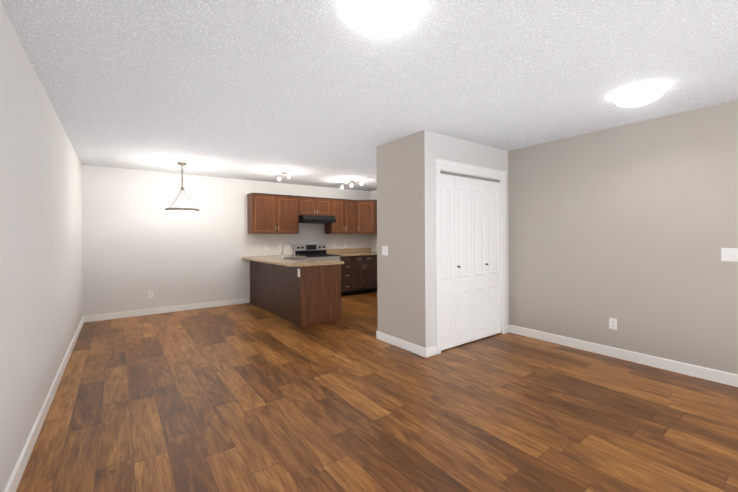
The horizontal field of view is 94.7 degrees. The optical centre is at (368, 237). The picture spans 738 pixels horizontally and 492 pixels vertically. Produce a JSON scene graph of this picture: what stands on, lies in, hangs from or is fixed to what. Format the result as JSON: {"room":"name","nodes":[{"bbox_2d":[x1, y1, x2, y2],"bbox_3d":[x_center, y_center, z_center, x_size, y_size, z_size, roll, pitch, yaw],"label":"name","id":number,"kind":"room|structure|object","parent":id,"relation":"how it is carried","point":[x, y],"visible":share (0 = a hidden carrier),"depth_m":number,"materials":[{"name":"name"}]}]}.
{"room":"empty living room","nodes":[
{"label":"empty living room","id":0,"kind":"room"},
{"bbox_2d":[0,1,82,491],"bbox_3d":[-1.717,0.088,1.476,0.120,2.440,9.530,-1,0,-36],"label":"wall","id":1,"kind":"structure","parent":0,"point":[41,300],"depth_m":2.15,"materials":[{"name":"grey paint"}]},
{"bbox_2d":[4,316,83,491],"bbox_3d":[-1.654,1.254,1.520,0.017,0.106,9.290,-1,0,-36],"label":"baseboard","id":2,"kind":"structure","parent":1,"relation":"attached to","point":[12,485],"depth_m":2.24,"materials":[{"name":"white wood"}]},
{"bbox_2d":[81,165,370,315],"bbox_3d":[-2.183,0.075,6.983,5.678,2.440,0.120,-1,0,-36],"label":"wall","id":3,"kind":"structure","parent":0,"point":[139,242],"depth_m":5.97,"materials":[{"name":"grey paint"}]},
{"bbox_2d":[148,291,152,297],"bbox_3d":[-3.706,0.972,5.774,0.070,0.116,0.008,-1,0,-36],"label":"outlet","id":4,"kind":"object","parent":3,"relation":"attached to","point":[150,294],"visible":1,"depth_m":5.77,"materials":[{"name":"white plastic"}]},
{"bbox_2d":[84,297,248,322],"bbox_3d":[-3.386,1.253,6.008,2.508,0.106,0.014,-1,0,-36],"label":"baseboard","id":5,"kind":"structure","parent":3,"relation":"attached to","point":[124,314],"depth_m":5.85,"materials":[{"name":"white wood"}]},
{"bbox_2d":[247,193,298,232],"bbox_3d":[-1.933,-0.468,6.899,0.961,0.784,0.307,-1,0,-36],"label":"upper cabinet","id":6,"kind":"object","parent":3,"relation":"attached to","point":[273,214],"depth_m":6.73,"materials":[{"name":"brown wood"}]},
{"bbox_2d":[299,197,318,214],"bbox_3d":[-1.367,-0.668,7.317,0.434,0.394,0.307,-1,0,-36],"label":"upper cabinet","id":7,"kind":"object","parent":3,"relation":"attached to","point":[307,205],"depth_m":7.20,"materials":[{"name":"brown wood"}]},
{"bbox_2d":[319,197,330,215],"bbox_3d":[-1.104,-0.671,7.512,0.435,0.394,0.307,-1,0,-36],"label":"upper cabinet","id":8,"kind":"object","parent":3,"relation":"attached to","point":[324,203],"depth_m":7.43,"materials":[{"name":"brown wood"}]},
{"bbox_2d":[299,215,335,223],"bbox_3d":[-1.171,-0.389,7.332,0.756,0.156,0.514,-1,0,-36],"label":"range hood","id":9,"kind":"object","parent":8,"relation":"attached to","point":[317,219],"visible":0.83,"depth_m":7.10,"materials":[{"name":"black metal"}]},
{"bbox_2d":[325,198,354,232],"bbox_3d":[-0.619,-0.480,7.849,0.725,0.784,0.341,-1,0,-36],"label":"upper cabinet","id":10,"kind":"object","parent":3,"relation":"attached to","point":[343,210],"depth_m":7.70,"materials":[{"name":"brown wood"}]},
{"bbox_2d":[355,200,376,232],"bbox_3d":[-0.057,-0.484,8.103,0.671,0.784,0.601,-1,0,-36],"label":"upper cabinet","id":11,"kind":"object","parent":3,"relation":"attached to","point":[365,210],"depth_m":7.91,"materials":[{"name":"brown wood"}]},
{"bbox_2d":[0,0,737,190],"bbox_3d":[0.558,-1.202,3.160,5.798,0.100,9.530,-1,0,-36],"label":"ceiling","id":12,"kind":"structure","parent":0,"point":[322,93],"depth_m":2.40,"materials":[{"name":"white paint"}]},
{"bbox_2d":[165,162,198,215],"bbox_3d":[-2.856,-0.735,5.194,0.456,0.800,0.468,-1,0,-36],"label":"dining pendant light","id":13,"kind":"object","parent":12,"relation":"hanging from","point":[182,211],"visible":1,"depth_m":5.11,"materials":[{"name":"beige metal"}]},
{"bbox_2d":[277,172,290,180],"bbox_3d":[-1.480,-1.077,5.967,0.109,0.139,0.418,-1,0,-43],"label":"track spotlight","id":14,"kind":"object","parent":12,"relation":"attached to","point":[284,173],"visible":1,"depth_m":5.96,"materials":[{"name":"silver metal"}]},
{"bbox_2d":[341,180,362,188],"bbox_3d":[-0.347,-1.087,6.924,0.110,0.139,0.783,-1,0,-41],"label":"track spotlight","id":15,"kind":"object","parent":12,"relation":"attached to","point":[351,185],"visible":1,"depth_m":6.89,"materials":[{"name":"silver metal"}]},
{"bbox_2d":[350,0,412,36],"bbox_3d":[0.062,-1.094,1.693,0.316,0.100,0.316,-1,0,-36],"label":"ceiling light","id":16,"kind":"object","parent":12,"relation":"attached to","point":[379,18],"visible":1,"depth_m":1.64,"materials":[{"name":"white glass"}]},
{"bbox_2d":[614,86,663,106],"bbox_3d":[2.145,-1.111,2.711,0.316,0.100,0.316,-1,0,-36],"label":"ceiling light","id":17,"kind":"object","parent":12,"relation":"attached to","point":[638,96],"visible":1,"depth_m":2.63,"materials":[{"name":"white glass"}]},
{"bbox_2d":[370,190,376,251],"bbox_3d":[1.112,0.052,7.201,0.120,2.440,3.446,-1,0,-36],"label":"wall","id":18,"kind":"structure","parent":0,"point":[373,195],"depth_m":8.44,"materials":[{"name":"grey paint"}]},
{"bbox_2d":[16,292,737,491],"bbox_3d":[0.574,1.338,3.167,5.798,0.100,9.530,-1,0,-36],"label":"floor","id":19,"kind":"structure","parent":0,"point":[247,397],"depth_m":2.47,"materials":[{"name":"brown wood"}]},
{"bbox_2d":[250,260,261,307],"bbox_3d":[-1.861,0.855,6.650,0.690,0.878,0.788,-1,0,-36],"label":"base cabinet","id":20,"kind":"object","parent":19,"relation":"on","point":[255,266],"depth_m":6.45,"materials":[{"name":"brown wood"}]},
{"bbox_2d":[262,262,273,313],"bbox_3d":[-1.480,0.854,6.134,0.690,0.878,0.495,-1,0,-36],"label":"base cabinet","id":21,"kind":"object","parent":19,"relation":"on","point":[267,268],"depth_m":5.94,"materials":[{"name":"brown wood"}]},
{"bbox_2d":[274,264,285,319],"bbox_3d":[-1.184,0.853,5.734,0.690,0.878,0.500,-1,0,-36],"label":"base cabinet","id":22,"kind":"object","parent":19,"relation":"on","point":[279,300],"depth_m":5.56,"materials":[{"name":"brown wood"}]},
{"bbox_2d":[282,264,340,327],"bbox_3d":[-0.866,0.852,5.303,0.690,0.878,0.571,-1,0,-36],"label":"base cabinet","id":23,"kind":"object","parent":19,"relation":"on","point":[310,296],"depth_m":5.07,"materials":[{"name":"brown wood"}]},
{"bbox_2d":[242,255,343,266],"bbox_3d":[-1.353,0.392,6.024,1.081,0.040,2.399,-1,0,-36],"label":"countertop","id":24,"kind":"structure","parent":23,"relation":"on","point":[275,259],"depth_m":5.37,"materials":[{"name":"beige stone"}]},
{"bbox_2d":[281,243,292,258],"bbox_3d":[-1.424,0.229,5.883,0.222,0.286,0.109,-1,0,-36],"label":"kitchen faucet","id":25,"kind":"object","parent":24,"relation":"on","point":[282,254],"visible":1,"depth_m":5.82,"materials":[{"name":"silver metal"}]},
{"bbox_2d":[279,257,314,259],"bbox_3d":[-1.264,0.461,5.970,0.450,0.190,0.834,-1,0,-36],"label":"sink","id":26,"kind":"object","parent":24,"relation":"in","point":[296,258],"visible":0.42,"depth_m":6.02,"materials":[{"name":"silver metal"}]},
{"bbox_2d":[293,243,340,260],"bbox_3d":[-1.095,0.712,7.242,0.770,1.150,0.747,-1,0,-36],"label":"range","id":27,"kind":"object","parent":19,"relation":"on","point":[317,251],"visible":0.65,"depth_m":7.36,"materials":[{"name":"silver metal"}]},
{"bbox_2d":[340,256,355,295],"bbox_3d":[-0.641,0.844,7.664,0.449,0.878,0.607,-1,0,-36],"label":"base cabinet","id":28,"kind":"object","parent":19,"relation":"on","point":[348,269],"depth_m":7.44,"materials":[{"name":"brown wood"}]},
{"bbox_2d":[327,248,376,255],"bbox_3d":[-0.296,0.330,7.905,1.303,0.140,0.631,-1,0,-36],"label":"countertop","id":29,"kind":"structure","parent":28,"relation":"on","point":[353,251],"depth_m":7.98,"materials":[{"name":"beige stone"}]},
{"bbox_2d":[356,255,375,293],"bbox_3d":[-0.294,0.841,7.921,0.521,0.878,0.607,-1,0,-36],"label":"base cabinet","id":30,"kind":"object","parent":19,"relation":"on","point":[358,274],"depth_m":7.72,"materials":[{"name":"brown wood"}]},
{"bbox_2d":[372,255,376,291],"bbox_3d":[0.048,0.838,8.174,0.438,0.878,0.607,-1,0,-36],"label":"base cabinet","id":31,"kind":"object","parent":19,"relation":"on","point":[374,257],"depth_m":7.89,"materials":[{"name":"brown wood"}]},
{"bbox_2d":[377,145,384,332],"bbox_3d":[1.180,0.058,5.033,2.588,2.440,0.120,-1,0,-36],"label":"wall","id":32,"kind":"structure","parent":0,"point":[380,269],"depth_m":4.27,"materials":[{"name":"grey paint"}]},
{"bbox_2d":[381,134,416,343],"bbox_3d":[0.412,0.066,4.022,0.150,2.440,0.540,-1,0,-36],"label":"wall","id":33,"kind":"structure","parent":0,"point":[406,289],"depth_m":3.98,"materials":[{"name":"grey paint"}]},
{"bbox_2d":[382,246,387,255],"bbox_3d":[0.195,0.162,4.181,0.008,0.116,0.116,-1,0,-36],"label":"light switch","id":34,"kind":"object","parent":33,"relation":"attached to","point":[384,250],"visible":1,"depth_m":4.17,"materials":[{"name":"white plastic"}]},
{"bbox_2d":[376,330,427,357],"bbox_3d":[0.367,1.234,3.960,0.017,0.106,0.827,-1,0,-36],"label":"baseboard","id":35,"kind":"structure","parent":33,"relation":"attached to","point":[408,346],"depth_m":3.91,"materials":[{"name":"white wood"}]},
{"bbox_2d":[413,130,508,347],"bbox_3d":[1.253,0.060,4.197,1.712,2.440,0.120,-1,0,-36],"label":"wall","id":36,"kind":"structure","parent":0,"point":[427,145],"depth_m":3.72,"materials":[{"name":"grey paint"}]},
{"bbox_2d":[440,173,455,350],"bbox_3d":[0.885,0.275,3.894,0.300,1.994,0.032,-1,0,-36],"label":"bifold closet door","id":37,"kind":"structure","parent":36,"relation":"in","point":[448,254],"depth_m":3.89,"materials":[{"name":"white paint"}]},
{"bbox_2d":[455,176,472,345],"bbox_3d":[1.129,0.273,4.074,0.300,1.994,0.032,-1,0,-36],"label":"bifold closet door","id":38,"kind":"structure","parent":36,"relation":"in","point":[463,188],"depth_m":4.06,"materials":[{"name":"white paint"}]},
{"bbox_2d":[440,171,499,181],"bbox_3d":[1.242,-0.742,4.164,1.208,0.024,0.042,-1,0,-36],"label":"track rail","id":39,"kind":"object","parent":36,"relation":"attached to","point":[463,175],"visible":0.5,"depth_m":4.12,"materials":[{"name":"silver metal"}]},
{"bbox_2d":[434,158,506,354],"bbox_3d":[1.245,0.204,4.171,1.384,2.152,0.150,-1,0,-36],"label":"door frame","id":40,"kind":"structure","parent":36,"relation":"attached to","point":[462,168],"depth_m":3.99,"materials":[{"name":"white wood"}]},
{"bbox_2d":[472,178,486,340],"bbox_3d":[1.372,0.270,4.255,0.300,1.994,0.032,-1,0,-36],"label":"bifold closet door","id":41,"kind":"structure","parent":36,"relation":"in","point":[479,258],"depth_m":4.24,"materials":[{"name":"white paint"}]},
{"bbox_2d":[486,180,500,336],"bbox_3d":[1.616,0.268,4.434,0.300,1.994,0.032,-1,0,-36],"label":"bifold closet door","id":42,"kind":"structure","parent":36,"relation":"in","point":[493,269],"depth_m":4.42,"materials":[{"name":"white paint"}]},
{"bbox_2d":[508,100,737,373],"bbox_3d":[3.204,0.051,2.897,0.120,2.440,5.724,-1,0,-36],"label":"wall","id":43,"kind":"structure","parent":0,"point":[632,228],"depth_m":3.46,"materials":[{"name":"beige paint"}]},
{"bbox_2d":[609,318,616,329],"bbox_3d":[2.597,0.919,3.619,0.008,0.116,0.070,-1,0,-36],"label":"outlet","id":44,"kind":"object","parent":43,"relation":"attached to","point":[612,323],"visible":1,"depth_m":3.62,"materials":[{"name":"white plastic"}]},
{"bbox_2d":[507,324,737,386],"bbox_3d":[3.364,1.218,2.566,0.032,0.106,5.007,-1,0,-36],"label":"baseboard","id":45,"kind":"structure","parent":43,"relation":"attached to","point":[722,377],"depth_m":3.46,"materials":[{"name":"white wood"}]},
{"bbox_2d":[721,248,737,261],"bbox_3d":[3.108,0.148,2.919,0.008,0.116,0.116,-1,0,-36],"label":"light switch","id":46,"kind":"object","parent":43,"relation":"attached to","point":[729,254],"visible":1,"depth_m":2.92,"materials":[{"name":"white plastic"}]}
]}

